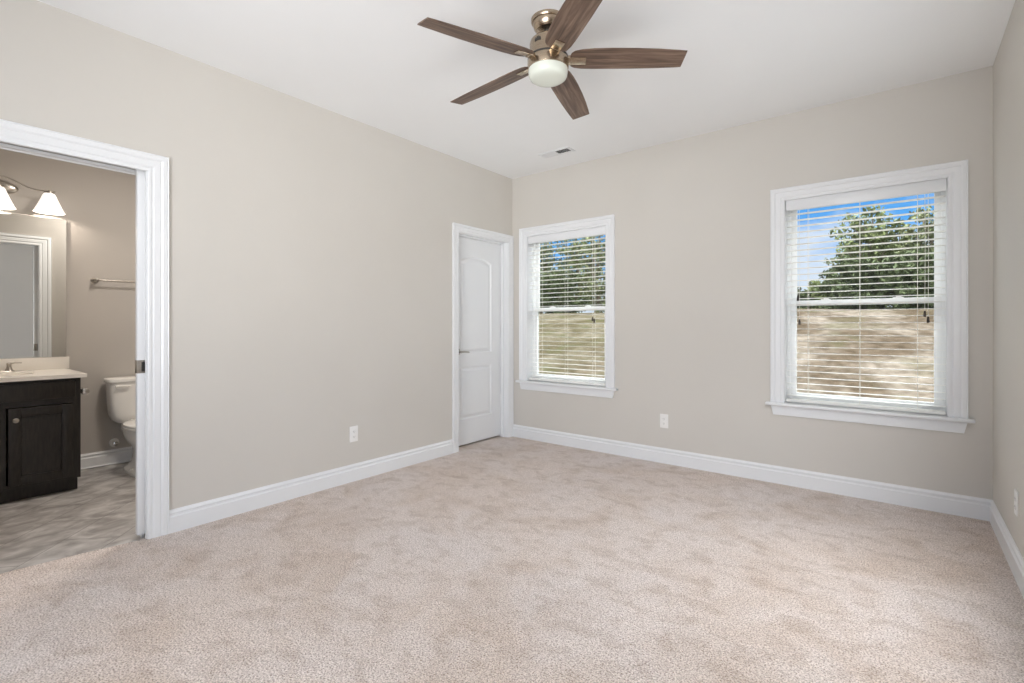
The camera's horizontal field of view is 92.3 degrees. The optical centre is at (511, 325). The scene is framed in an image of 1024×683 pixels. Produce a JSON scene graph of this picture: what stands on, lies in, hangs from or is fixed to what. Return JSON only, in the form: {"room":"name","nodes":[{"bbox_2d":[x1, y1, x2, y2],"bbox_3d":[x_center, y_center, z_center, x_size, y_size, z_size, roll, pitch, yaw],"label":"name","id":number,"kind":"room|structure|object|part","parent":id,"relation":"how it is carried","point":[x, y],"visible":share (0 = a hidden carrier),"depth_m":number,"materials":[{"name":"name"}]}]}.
{"room":"empty bedroom","nodes":[
{"label":"empty bedroom","id":0,"kind":"room"},
{"bbox_2d":[0,149,135,467],"bbox_3d":[-3.750,-0.171,3.891,0.100,2.790,2.600,0,0,38],"label":"wall","id":1,"kind":"structure","parent":0,"point":[98,204],"depth_m":4.12,"materials":[{"name":"paint"}]},
{"bbox_2d":[0,175,65,214],"bbox_3d":[-3.771,-0.994,3.611,0.214,0.246,0.739,0,0,38],"label":"vanity light","id":2,"kind":"object","parent":1,"relation":"attached to","point":[48,203],"visible":1,"depth_m":3.75,"materials":[{"name":"white glass"}]},
{"bbox_3d":[-3.761,-0.945,3.603,0.189,0.148,0.189,0,0,38],"label":"lamp shade","id":3,"kind":"part","parent":2,"relation":"part of","materials":[{"name":"white glass"}]},
{"bbox_3d":[-3.799,-1.077,3.634,0.107,0.081,0.622,0,0,38],"label":"arm","id":4,"kind":"part","parent":2,"relation":"part of","materials":[{"name":"silver metal"}]},
{"bbox_3d":[-3.590,-0.953,3.819,0.189,0.148,0.189,0,0,38],"label":"lamp shade","id":5,"kind":"part","parent":2,"relation":"part of","materials":[{"name":"white glass"}]},
{"bbox_2d":[0,212,65,358],"bbox_3d":[-3.875,-0.304,3.631,0.006,1.098,0.880,0,0,40],"label":"bathroom mirror","id":6,"kind":"object","parent":1,"relation":"attached to","point":[32,248],"visible":1,"depth_m":3.81,"materials":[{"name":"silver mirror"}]},
{"bbox_2d":[0,356,68,370],"bbox_3d":[-3.867,0.294,3.646,0.020,0.095,0.885,0,0,38],"label":"backsplash","id":7,"kind":"structure","parent":1,"relation":"attached to","point":[41,363],"depth_m":3.84,"materials":[{"name":"beige stone"}]},
{"bbox_2d":[81,460,130,469],"bbox_3d":[-3.277,1.178,4.377,0.016,0.016,1.050,0,0,38],"label":"trim","id":8,"kind":"structure","parent":1,"relation":"attached to","point":[127,460],"depth_m":4.16,"materials":[{"name":"white paint"}]},
{"bbox_2d":[81,446,132,467],"bbox_3d":[-3.284,1.122,4.383,0.017,0.128,1.050,0,0,38],"label":"baseboard","id":9,"kind":"structure","parent":1,"relation":"attached to","point":[120,454],"depth_m":4.17,"materials":[{"name":"white paint"}]},
{"bbox_2d":[91,277,135,283],"bbox_3d":[-3.276,-0.382,4.338,0.087,0.052,0.662,0,0,38],"label":"towel bar","id":10,"kind":"object","parent":1,"relation":"attached to","point":[94,280],"visible":0.45,"depth_m":4.13,"materials":[{"name":"silver metal"}]},
{"bbox_3d":[-3.465,-0.382,4.099,0.087,0.052,0.052,0,0,38],"label":"post","id":11,"kind":"part","parent":10,"relation":"part of","materials":[{"name":"silver metal"}]},
{"bbox_2d":[109,438,118,446],"bbox_3d":[-3.395,1.000,4.209,0.061,0.072,0.072,0,0,38],"label":"shutoff valve","id":12,"kind":"object","parent":1,"relation":"attached to","point":[113,442],"visible":1,"depth_m":4.21,"materials":[{"name":"metal"}]},
{"bbox_2d":[0,142,144,535],"bbox_3d":[-2.196,-0.186,2.658,0.027,2.760,2.400,0,0,38],"label":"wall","id":13,"kind":"structure","parent":0,"point":[0,142],"depth_m":2.52,"materials":[{"name":"paint"}]},
{"bbox_2d":[0,0,511,509],"bbox_3d":[-1.571,-0.186,3.316,0.062,2.760,5.310,0,0,38],"label":"wall","id":14,"kind":"structure","parent":0,"point":[310,245],"depth_m":3.27,"materials":[{"name":"beige paint"}]},
{"bbox_2d":[0,119,168,538],"bbox_3d":[-2.099,0.118,2.702,0.163,2.136,1.609,0,0,38],"label":"door frame","id":15,"kind":"structure","parent":14,"relation":"in","point":[151,172],"depth_m":2.73,"materials":[{"name":"white paint"}]},
{"bbox_3d":[-2.355,0.118,2.495,0.019,2.136,0.966,0,0,38],"label":"casing","id":16,"kind":"part","parent":15,"relation":"part of","materials":[{"name":"white paint"}]},
{"bbox_3d":[-2.045,0.226,2.733,0.002,0.053,0.020,0,0,38],"label":"finger pull","id":17,"kind":"part","parent":15,"relation":"part of","materials":[{"name":"grey metal"}]},
{"bbox_2d":[169,439,453,533],"bbox_3d":[-1.243,1.110,3.665,0.017,0.128,2.254,0,0,38],"label":"baseboard","id":18,"kind":"structure","parent":14,"relation":"attached to","point":[182,518],"depth_m":3.36,"materials":[{"name":"white paint"}]},
{"bbox_2d":[349,425,357,441],"bbox_3d":[-1.198,0.818,3.729,0.008,0.118,0.072,0,0,38],"label":"electrical outlet","id":19,"kind":"object","parent":14,"relation":"attached to","point":[353,431],"visible":1,"depth_m":3.73,"materials":[{"name":"white plastic"}]},
{"bbox_2d":[0,436,1023,682],"bbox_3d":[-0.922,1.199,2.763,5.731,0.050,5.050,0,0,38],"label":"floor","id":20,"kind":"structure","parent":0,"point":[498,559],"depth_m":2.24,"materials":[{"name":"beige carpet"}]},
{"bbox_2d":[0,378,80,503],"bbox_3d":[-3.606,0.777,3.424,0.706,0.817,0.817,0,0,38],"label":"vanity cabinet","id":21,"kind":"object","parent":20,"relation":"on","point":[44,442],"visible":0.98,"depth_m":3.38,"materials":[{"name":"brown wood"}]},
{"bbox_3d":[-3.363,0.449,3.230,0.018,0.115,0.757,0,0,38],"label":"drawer","id":22,"kind":"part","parent":21,"relation":"part of","materials":[{"name":"brown wood"}]},
{"bbox_3d":[-3.236,0.810,3.387,0.019,0.517,0.325,0,0,38],"label":"door","id":23,"kind":"part","parent":21,"relation":"part of","materials":[{"name":"brown wood"}]},
{"bbox_2d":[0,356,86,382],"bbox_3d":[-3.604,0.351,3.437,0.693,0.209,0.885,0,0,38],"label":"countertop","id":24,"kind":"structure","parent":21,"relation":"on","point":[41,368],"depth_m":3.70,"materials":[{"name":"beige stone"}]},
{"bbox_2d":[0,362,21,372],"bbox_3d":[-3.780,0.284,3.563,0.143,0.116,0.341,0,0,38],"label":"bathroom faucet","id":25,"kind":"object","parent":24,"relation":"on","point":[9,367],"visible":1,"depth_m":3.66,"materials":[{"name":"silver metal"}]},
{"bbox_3d":[-3.738,0.300,3.689,0.046,0.063,0.092,0,0,38],"label":"handle","id":26,"kind":"part","parent":25,"relation":"part of","materials":[{"name":"silver metal"}]},
{"bbox_2d":[81,387,89,394],"bbox_3d":[-3.260,0.489,3.720,0.169,0.060,0.080,0,0,38],"label":"toilet paper holder","id":27,"kind":"object","parent":21,"relation":"attached to","point":[84,391],"visible":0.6,"depth_m":3.68,"materials":[{"name":"silver metal"}]},
{"bbox_2d":[103,376,135,477],"bbox_3d":[-3.018,0.811,4.088,0.763,0.751,0.458,0,0,38],"label":"toilet","id":28,"kind":"object","parent":20,"relation":"on","point":[120,391],"visible":0.46,"depth_m":4.08,"materials":[{"name":"ceramic"}]},
{"bbox_3d":[-3.232,0.452,4.258,0.216,0.034,0.458,0,0,38],"label":"tank lid","id":29,"kind":"part","parent":28,"relation":"part of","materials":[{"name":"ceramic"}]},
{"bbox_3d":[-3.234,0.641,4.260,0.196,0.348,0.430,0,0,38],"label":"tank","id":30,"kind":"part","parent":28,"relation":"part of","materials":[{"name":"ceramic"}]},
{"bbox_3d":[-2.928,0.808,4.017,0.502,0.021,0.384,0,0,38],"label":"seat","id":31,"kind":"part","parent":28,"relation":"part of","materials":[{"name":"ceramic"}]},
{"bbox_3d":[-2.969,1.003,4.049,0.637,0.367,0.374,0,0,38],"label":"bowl","id":32,"kind":"part","parent":28,"relation":"part of","materials":[{"name":"ceramic"}]},
{"bbox_3d":[-2.937,0.787,4.024,0.517,0.032,0.380,0,0,38],"label":"seat lid","id":33,"kind":"part","parent":28,"relation":"part of","materials":[{"name":"ceramic"}]},
{"bbox_2d":[37,0,1014,178],"bbox_3d":[-1.159,-1.641,0.756,3.806,0.150,8.810,0,0,38],"label":"ceiling","id":34,"kind":"structure","parent":0,"point":[369,62],"depth_m":2.85,"materials":[{"name":"paint"}]},
{"bbox_2d":[417,0,687,119],"bbox_3d":[0.156,-1.408,2.550,1.275,0.316,1.323,0,0,38],"label":"ceiling fan","id":35,"kind":"object","parent":34,"relation":"hanging from","point":[556,31],"visible":1,"depth_m":2.45,"materials":[{"name":"brown wood"}]},
{"bbox_3d":[-0.156,-1.349,2.313,0.570,0.006,0.140,-2,14,-32],"label":"blade","id":36,"kind":"part","parent":35,"relation":"part of","materials":[{"name":"brown wood"}]},
{"bbox_3d":[-0.115,-1.349,2.778,0.570,0.006,0.140,-2,11,40],"label":"blade","id":37,"kind":"part","parent":35,"relation":"part of","materials":[{"name":"brown wood"}]},
{"bbox_3d":[0.184,-1.281,2.517,0.202,0.064,0.202,0,0,38],"label":"light globe","id":38,"kind":"part","parent":35,"relation":"part of","materials":[{"name":"white glass"}]},
{"bbox_3d":[0.340,-1.349,2.882,0.140,0.006,0.570,-13,-7,21],"label":"blade","id":39,"kind":"part","parent":35,"relation":"part of","materials":[{"name":"brown wood"}]},
{"bbox_3d":[0.273,-1.349,2.130,0.140,0.006,0.570,13,-1,-14],"label":"blade","id":40,"kind":"part","parent":35,"relation":"part of","materials":[{"name":"brown wood"}]},
{"bbox_3d":[0.580,-1.349,2.482,0.570,0.006,0.140,2,-12,4],"label":"blade","id":41,"kind":"part","parent":35,"relation":"part of","materials":[{"name":"brown wood"}]},
{"bbox_2d":[538,147,574,157],"bbox_3d":[0.402,-1.563,4.441,0.320,0.006,0.125,0,0,38],"label":"ceiling vent","id":42,"kind":"object","parent":34,"relation":"in","point":[564,150],"visible":1,"depth_m":4.43,"materials":[{"name":"white metal"}]},
{"bbox_2d":[512,66,992,499],"bbox_3d":[1.488,-0.186,4.176,3.911,2.760,0.160,0,0,38],"label":"wall","id":43,"kind":"structure","parent":0,"point":[692,214],"depth_m":3.85,"materials":[{"name":"beige paint"}]},
{"bbox_2d":[515,214,617,397],"bbox_3d":[0.559,-0.179,4.902,1.154,1.681,0.238,0,0,38],"label":"window","id":44,"kind":"structure","parent":43,"relation":"in","point":[526,326],"depth_m":4.95,"materials":[{"name":"white paint"}]},
{"bbox_3d":[0.590,-0.181,4.942,0.904,1.500,0.067,0,0,38],"label":"frame","id":45,"kind":"part","parent":44,"relation":"part of","materials":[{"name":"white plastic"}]},
{"bbox_2d":[528,226,604,385],"bbox_3d":[0.528,-0.184,4.863,0.896,1.490,0.091,0,0,38],"label":"window blind","id":46,"kind":"object","parent":44,"relation":"attached to","point":[595,231],"visible":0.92,"depth_m":4.86,"materials":[{"name":"white paint"}]},
{"bbox_3d":[0.298,-0.164,5.069,0.002,1.435,0.053,0,0,38],"label":"ladder cord","id":47,"kind":"part","parent":46,"relation":"part of","materials":[{"name":"white fabric"}]},
{"bbox_3d":[0.539,0.550,4.878,0.892,0.021,0.048,0,0,38],"label":"rail","id":48,"kind":"part","parent":46,"relation":"part of","materials":[{"name":"white plastic"}]},
{"bbox_3d":[0.580,0.180,4.928,0.860,0.738,0.025,0,0,38],"label":"sash","id":49,"kind":"part","parent":44,"relation":"part of","materials":[{"name":"white plastic"}]},
{"bbox_3d":[0.598,-0.531,4.952,0.860,0.760,0.025,0,0,38],"label":"sash","id":50,"kind":"part","parent":44,"relation":"part of","materials":[{"name":"white plastic"}]},
{"bbox_2d":[660,414,667,427],"bbox_3d":[1.302,0.814,4.216,0.072,0.118,0.008,0,0,38],"label":"electrical outlet","id":51,"kind":"object","parent":43,"relation":"attached to","point":[663,417],"visible":1,"depth_m":4.21,"materials":[{"name":"white plastic"}]},
{"bbox_2d":[513,424,992,520],"bbox_3d":[1.443,1.110,4.099,3.686,0.128,0.017,0,0,38],"label":"baseboard","id":52,"kind":"structure","parent":43,"relation":"attached to","point":[924,499],"depth_m":3.64,"materials":[{"name":"white paint"}]},
{"bbox_2d":[765,160,975,432],"bbox_3d":[2.422,-0.179,3.423,1.153,1.681,0.238,0,0,38],"label":"window","id":53,"kind":"structure","parent":43,"relation":"in","point":[783,307],"depth_m":3.25,"materials":[{"name":"white paint"}]},
{"bbox_2d":[786,178,946,414],"bbox_3d":[2.391,-0.184,3.385,0.895,1.490,0.089,0,0,38],"label":"window blind","id":54,"kind":"object","parent":53,"relation":"attached to","point":[938,185],"visible":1,"depth_m":3.35,"materials":[{"name":"white paint"}]},
{"bbox_3d":[2.094,-0.449,3.584,0.004,0.805,0.004,0,0,38],"label":"pull cord","id":55,"kind":"part","parent":54,"relation":"part of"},
{"bbox_3d":[2.402,-0.164,3.399,0.002,1.435,0.053,0,0,38],"label":"ladder cord","id":56,"kind":"part","parent":54,"relation":"part of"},
{"bbox_3d":[2.402,0.550,3.399,0.891,0.021,0.048,0,0,38],"label":"rail","id":57,"kind":"part","parent":54,"relation":"part of","materials":[{"name":"white plastic"}]},
{"bbox_3d":[2.643,-0.164,3.208,0.002,1.435,0.053,0,0,38],"label":"ladder cord","id":58,"kind":"part","parent":54,"relation":"part of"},
{"bbox_3d":[2.650,-0.455,3.133,0.004,0.793,0.004,0,0,38],"label":"pull cord","id":59,"kind":"part","parent":54,"relation":"part of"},
{"bbox_3d":[2.453,-0.181,3.463,0.903,1.500,0.067,0,0,38],"label":"frame","id":60,"kind":"part","parent":53,"relation":"part of","materials":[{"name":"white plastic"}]},
{"bbox_3d":[2.461,-0.531,3.473,0.859,0.760,0.025,0,0,38],"label":"sash","id":61,"kind":"part","parent":53,"relation":"part of","materials":[{"name":"white plastic"}]},
{"bbox_3d":[2.442,0.180,3.450,0.859,0.738,0.025,0,0,38],"label":"sash","id":62,"kind":"part","parent":53,"relation":"part of","materials":[{"name":"white plastic"}]},
{"bbox_2d":[993,0,1023,558],"bbox_3d":[1.330,-0.186,0.912,0.100,2.760,5.150,0,0,38],"label":"wall","id":63,"kind":"structure","parent":0,"point":[1008,66],"depth_m":2.50,"materials":[{"name":"beige paint"}]},
{"bbox_2d":[989,501,1023,597],"bbox_3d":[1.311,1.110,0.981,0.017,0.128,5.035,0,0,38],"label":"baseboard","id":64,"kind":"structure","parent":63,"relation":"attached to","point":[1013,556],"depth_m":2.45,"materials":[{"name":"white paint"}]},
{"bbox_2d":[1014,489,1017,516],"bbox_3d":[2.391,0.839,2.336,0.008,0.118,0.072,0,0,38],"label":"electrical outlet","id":65,"kind":"object","parent":63,"relation":"attached to","point":[1015,490],"visible":1,"depth_m":2.32,"materials":[{"name":"white plastic"}]},
{"label":"outside","id":66,"kind":"structure","parent":0,"visible":0},
{"bbox_2d":[540,308,933,401],"bbox_3d":[20.384,0.290,38.969,110.000,4.438,77.840,0,0,38],"label":"ground","id":67,"kind":"structure","parent":66,"point":[811,329],"depth_m":12.82,"materials":[{"name":"beige soil"}]},
{"bbox_2d":[540,269,551,313],"bbox_3d":[0.764,-2.086,30.802,3.956,3.814,3.616,0,0,38],"label":"leafy shrub","id":68,"kind":"object","parent":67,"relation":"on","point":[540,269],"visible":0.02,"depth_m":30.21,"materials":[{"name":"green plant"}]},
{"bbox_2d":[540,242,573,313],"bbox_3d":[2.173,-3.658,34.570,3.760,6.587,4.023,0,0,-38],"label":"leafy tree","id":69,"kind":"object","parent":67,"relation":"on","point":[546,243],"visible":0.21,"depth_m":33.77,"materials":[{"name":"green plant"}]},
{"bbox_2d":[540,265,589,313],"bbox_3d":[2.799,-1.952,29.186,3.589,3.399,3.294,0,0,38],"label":"leafy shrub","id":70,"kind":"object","parent":67,"relation":"on","point":[560,296],"visible":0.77,"depth_m":28.67,"materials":[{"name":"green plant"}]},
{"bbox_2d":[552,237,602,311],"bbox_3d":[4.315,-3.638,33.633,3.980,6.470,3.642,0,0,22],"label":"leafy tree","id":71,"kind":"object","parent":67,"relation":"on","point":[569,240],"visible":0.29,"depth_m":33.24,"materials":[{"name":"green plant"}]},
{"bbox_2d":[576,235,604,312],"bbox_3d":[5.280,-3.416,31.042,2.953,5.960,3.421,0,0,-21],"label":"leafy tree","id":72,"kind":"object","parent":67,"relation":"on","point":[599,300],"visible":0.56,"depth_m":30.73,"materials":[{"name":"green plant"}]},
{"bbox_2d":[797,287,815,308],"bbox_3d":[13.041,-1.161,23.050,2.267,1.558,1.989,0,0,-7],"label":"leafy shrub","id":73,"kind":"object","parent":67,"relation":"on","point":[802,295],"visible":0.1,"depth_m":22.37,"materials":[{"name":"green plant"}]},
{"bbox_2d":[802,280,834,308],"bbox_3d":[14.354,-1.269,22.633,1.935,1.787,1.860,0,0,38],"label":"leafy shrub","id":74,"kind":"object","parent":67,"relation":"on","point":[811,283],"visible":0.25,"depth_m":22.43,"materials":[{"name":"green plant"}]},
{"bbox_2d":[822,250,843,280],"bbox_3d":[16.579,-2.220,24.784,2.278,3.359,1.946,0,0,-21],"label":"leafy tree","id":75,"kind":"object","parent":67,"relation":"on","point":[827,262],"visible":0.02,"depth_m":24.94,"materials":[{"name":"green plant"}]},
{"bbox_2d":[814,255,894,308],"bbox_3d":[14.371,-1.653,20.712,3.120,2.681,2.631,0,0,-7],"label":"leafy shrub","id":76,"kind":"object","parent":67,"relation":"on","point":[872,287],"visible":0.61,"depth_m":20.18,"materials":[{"name":"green plant"}]},
{"bbox_2d":[829,205,904,306],"bbox_3d":[16.276,-2.994,22.941,2.956,5.122,3.000,0,0,21],"label":"leafy tree","id":77,"kind":"object","parent":67,"relation":"on","point":[853,223],"visible":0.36,"depth_m":22.40,"materials":[{"name":"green plant"}]},
{"bbox_2d":[860,225,924,308],"bbox_3d":[17.599,-2.558,22.504,2.978,4.181,3.011,0,0,38],"label":"leafy tree","id":78,"kind":"object","parent":67,"relation":"on","point":[900,226],"visible":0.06,"depth_m":22.14,"materials":[{"name":"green plant"}]},
{"bbox_2d":[869,245,933,308],"bbox_3d":[16.064,-1.714,19.334,3.288,2.909,2.632,0,0,6],"label":"leafy shrub","id":79,"kind":"object","parent":67,"relation":"on","point":[923,292],"visible":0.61,"depth_m":19.00,"materials":[{"name":"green plant"}]},
{"bbox_2d":[895,206,933,261],"bbox_3d":[17.748,-2.787,20.556,3.110,4.704,2.705,0,0,38],"label":"leafy tree","id":80,"kind":"object","parent":67,"relation":"on","point":[924,215],"visible":0.13,"depth_m":20.64,"materials":[{"name":"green plant"}]},
{"bbox_3d":[-0.710,-0.236,5.091,0.880,2.860,1.460,0,0,38],"label":"wall","id":81,"kind":"structure","parent":0,"visible":0},
{"bbox_2d":[452,222,513,452],"bbox_3d":[-0.317,0.109,4.932,0.144,2.130,0.892,0,0,38],"label":"door","id":82,"kind":"structure","parent":81,"relation":"in","point":[482,259],"depth_m":4.99,"materials":[{"name":"white paint"}]}
]}

